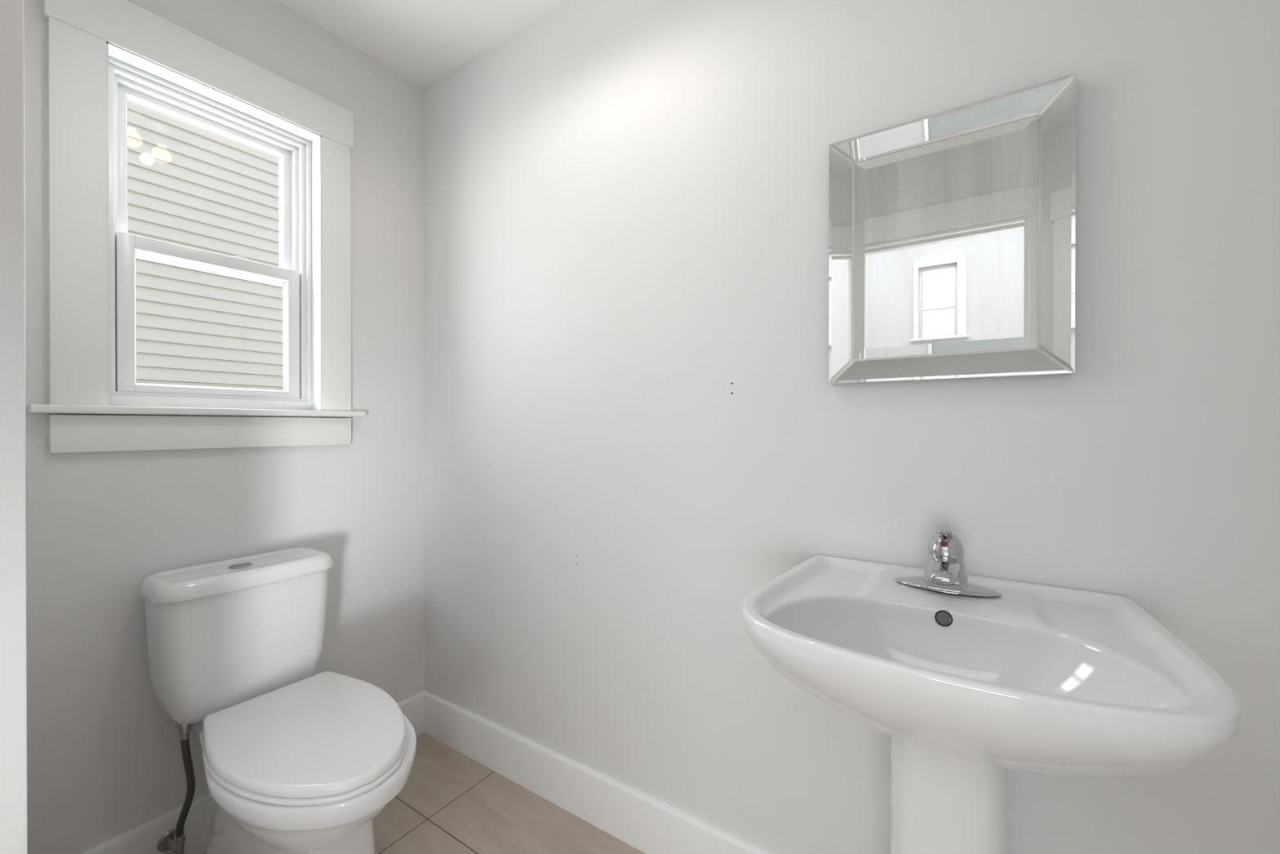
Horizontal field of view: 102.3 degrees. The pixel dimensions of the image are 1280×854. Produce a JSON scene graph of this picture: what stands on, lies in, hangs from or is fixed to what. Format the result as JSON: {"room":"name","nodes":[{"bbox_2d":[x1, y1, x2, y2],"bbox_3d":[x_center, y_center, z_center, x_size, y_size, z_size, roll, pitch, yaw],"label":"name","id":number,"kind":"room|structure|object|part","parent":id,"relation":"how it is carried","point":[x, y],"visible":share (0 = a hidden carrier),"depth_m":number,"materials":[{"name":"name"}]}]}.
{"room":"bathroom","nodes":[
{"label":"bathroom","id":0,"kind":"room"},
{"bbox_2d":[0,0,27,853],"bbox_3d":[-1.232,-0.061,0.659,0.803,2.440,0.488,0,0,34],"label":"wall","id":1,"kind":"structure","parent":0,"point":[13,611],"depth_m":0.63,"materials":[{"name":"beige paint"}]},
{"bbox_2d":[23,0,424,853],"bbox_3d":[-1.312,-0.064,1.356,0.140,2.440,1.760,0,0,34],"label":"wall","id":2,"kind":"structure","parent":0,"point":[104,759],"depth_m":1.44,"materials":[{"name":"beige paint"}]},
{"bbox_2d":[156,828,185,853],"bbox_3d":[-1.188,1.069,1.308,0.107,0.063,0.051,0,0,45],"label":"shutoff valve","id":3,"kind":"object","parent":2,"relation":"attached to","point":[166,842],"visible":0.91,"depth_m":1.32,"materials":[{"name":"silver metal"}]},
{"bbox_3d":[-1.164,1.063,1.280,0.034,0.022,0.035,0,0,34],"label":"valve handle","id":4,"kind":"part","parent":3,"relation":"part of","materials":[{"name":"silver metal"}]},
{"bbox_2d":[26,0,365,453],"bbox_3d":[-1.200,-0.494,1.478,0.181,1.105,0.736,0,0,34],"label":"window","id":5,"kind":"structure","parent":2,"relation":"in","point":[103,55],"depth_m":1.35,"materials":[{"name":"white wood"}]},
{"bbox_3d":[-1.314,-0.487,1.207,0.020,0.878,0.092,0,0,34],"label":"casing","id":6,"kind":"part","parent":5,"relation":"part of","materials":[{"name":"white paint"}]},
{"bbox_3d":[-1.153,-0.987,1.444,0.024,0.120,0.680,0,0,34],"label":"head casing","id":7,"kind":"part","parent":5,"relation":"part of","materials":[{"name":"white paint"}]},
{"bbox_3d":[-1.259,-0.679,1.516,0.030,0.446,0.417,0,0,34],"label":"sash","id":8,"kind":"part","parent":5,"relation":"part of","materials":[{"name":"white plastic"}]},
{"bbox_3d":[-1.222,-0.295,1.493,0.030,0.407,0.421,0,0,34],"label":"sash","id":9,"kind":"part","parent":5,"relation":"part of","materials":[{"name":"white plastic"}]},
{"bbox_3d":[-1.236,-0.487,1.501,0.095,0.872,0.477,0,0,34],"label":"frame","id":10,"kind":"part","parent":5,"relation":"part of","materials":[{"name":"white plastic"}]},
{"bbox_3d":[-0.996,-0.489,1.687,0.020,0.878,0.090,0,0,34],"label":"casing","id":11,"kind":"part","parent":5,"relation":"part of","materials":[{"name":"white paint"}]},
{"bbox_2d":[80,691,423,853],"bbox_3d":[-1.113,1.081,1.520,0.015,0.149,1.042,0,0,34],"label":"baseboard","id":12,"kind":"structure","parent":2,"relation":"attached to","point":[144,838],"depth_m":1.37,"materials":[{"name":"white wood"}]},
{"bbox_2d":[203,732,645,853],"bbox_3d":[-0.312,1.199,0.698,2.500,0.080,1.760,0,0,34],"label":"floor","id":13,"kind":"structure","parent":0,"point":[450,802],"depth_m":1.52,"materials":[{"name":"beige tile"}]},
{"bbox_2d":[139,546,416,853],"bbox_3d":[-0.838,0.764,1.247,0.748,0.786,0.398,0,0,34],"label":"toilet","id":14,"kind":"object","parent":13,"relation":"on","point":[295,761],"visible":1,"depth_m":1.23,"materials":[{"name":"white ceramic"}]},
{"bbox_2d":[173,722,195,840],"bbox_3d":[-1.144,0.883,1.295,0.062,0.313,0.040,0,0,34],"label":"supply hose","id":15,"kind":"object","parent":14,"relation":"hanging from","point":[184,730],"visible":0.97,"depth_m":1.29,"materials":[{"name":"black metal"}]},
{"bbox_3d":[-1.068,0.392,1.398,0.196,0.044,0.398,0,0,34],"label":"tank lid","id":16,"kind":"part","parent":14,"relation":"part of","materials":[{"name":"white ceramic"}]},
{"bbox_3d":[-1.070,0.567,1.399,0.179,0.318,0.381,0,0,34],"label":"tank","id":17,"kind":"part","parent":14,"relation":"part of","materials":[{"name":"white ceramic"}]},
{"bbox_3d":[-0.751,0.721,1.197,0.542,0.015,0.367,0,0,34],"label":"seat","id":18,"kind":"part","parent":14,"relation":"part of","materials":[{"name":"white plastic"}]},
{"bbox_3d":[-0.751,0.701,1.197,0.536,0.022,0.362,0,0,34],"label":"seat lid","id":19,"kind":"part","parent":14,"relation":"part of","materials":[{"name":"white plastic"}]},
{"bbox_3d":[-0.786,0.943,1.222,0.632,0.429,0.376,0,0,34],"label":"bowl","id":20,"kind":"part","parent":14,"relation":"part of","materials":[{"name":"white ceramic"}]},
{"bbox_2d":[742,555,1241,853],"bbox_3d":[0.474,0.722,0.807,0.567,0.874,0.501,0,0,34],"label":"pedestal sink","id":21,"kind":"object","parent":13,"relation":"on","point":[966,691],"visible":0.98,"depth_m":0.74,"materials":[{"name":"white ceramic"}]},
{"bbox_2d":[894,528,1001,596],"bbox_3d":[0.531,0.232,0.920,0.144,0.113,0.139,0,0,-22],"label":"faucet","id":22,"kind":"object","parent":21,"relation":"on","point":[945,571],"visible":1,"depth_m":0.90,"materials":[{"name":"silver metal"}]},
{"bbox_3d":[0.538,0.191,0.910,0.026,0.031,0.069,0,0,34],"label":"lever","id":23,"kind":"part","parent":22,"relation":"part of","materials":[{"name":"silver metal"}]},
{"bbox_3d":[0.534,0.269,0.904,0.055,0.030,0.040,0,0,34],"label":"panel","id":24,"kind":"part","parent":22,"relation":"part of","materials":[{"name":"silver metal"}]},
{"bbox_3d":[0.521,0.253,0.884,0.050,0.048,0.100,0,0,34],"label":"spout","id":25,"kind":"part","parent":22,"relation":"part of","materials":[{"name":"silver metal"}]},
{"bbox_3d":[0.549,0.210,0.927,0.058,0.040,0.055,0,0,34],"label":"handle","id":26,"kind":"part","parent":22,"relation":"part of","materials":[{"name":"silver metal"}]},
{"bbox_3d":[0.549,0.282,0.927,0.165,0.013,0.072,0,0,34],"label":"plate","id":27,"kind":"part","parent":22,"relation":"part of","materials":[{"name":"silver metal"}]},
{"bbox_2d":[276,0,572,88],"bbox_3d":[-0.304,-1.321,0.719,2.520,0.080,1.700,0,0,34],"label":"ceiling","id":28,"kind":"structure","parent":0,"point":[423,42],"depth_m":1.65,"materials":[{"name":"white paint"}]},
{"bbox_2d":[423,0,1279,853],"bbox_3d":[0.196,-0.064,1.352,2.380,2.440,0.100,0,0,34],"label":"wall","id":29,"kind":"structure","parent":0,"point":[626,202],"depth_m":1.20,"materials":[{"name":"beige paint"}]},
{"bbox_2d":[422,690,772,853],"bbox_3d":[0.123,1.082,1.336,2.280,0.149,0.015,0,0,34],"label":"baseboard","id":30,"kind":"structure","parent":29,"relation":"attached to","point":[646,823],"depth_m":1.53,"materials":[{"name":"white wood"}]},
{"bbox_2d":[828,72,1076,383],"bbox_3d":[0.588,-0.353,1.016,0.413,0.519,0.026,0,0,34],"label":"wall mirror","id":31,"kind":"object","parent":29,"relation":"attached to","point":[952,233],"visible":1,"depth_m":1.00,"materials":[{"name":"grey mirror"}]},
{"bbox_3d":[0.589,-0.354,1.017,0.311,0.418,0.003,0,0,34],"label":"glass","id":32,"kind":"part","parent":31,"relation":"part of","materials":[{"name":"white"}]},
{"label":"outside","id":33,"kind":"structure","parent":0,"visible":0},
{"bbox_3d":[-3.753,1.495,4.513,7.410,0.100,17.000,0,0,34],"label":"ground","id":34,"kind":"structure","parent":33,"visible":0},
{"bbox_2d":[127,99,283,390],"bbox_3d":[-4.749,-1.723,5.161,3.022,6.332,13.000,0,0,34],"label":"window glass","id":35,"kind":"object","parent":34,"relation":"on","point":[189,185],"visible":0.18,"depth_m":4.22,"materials":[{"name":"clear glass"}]}
]}

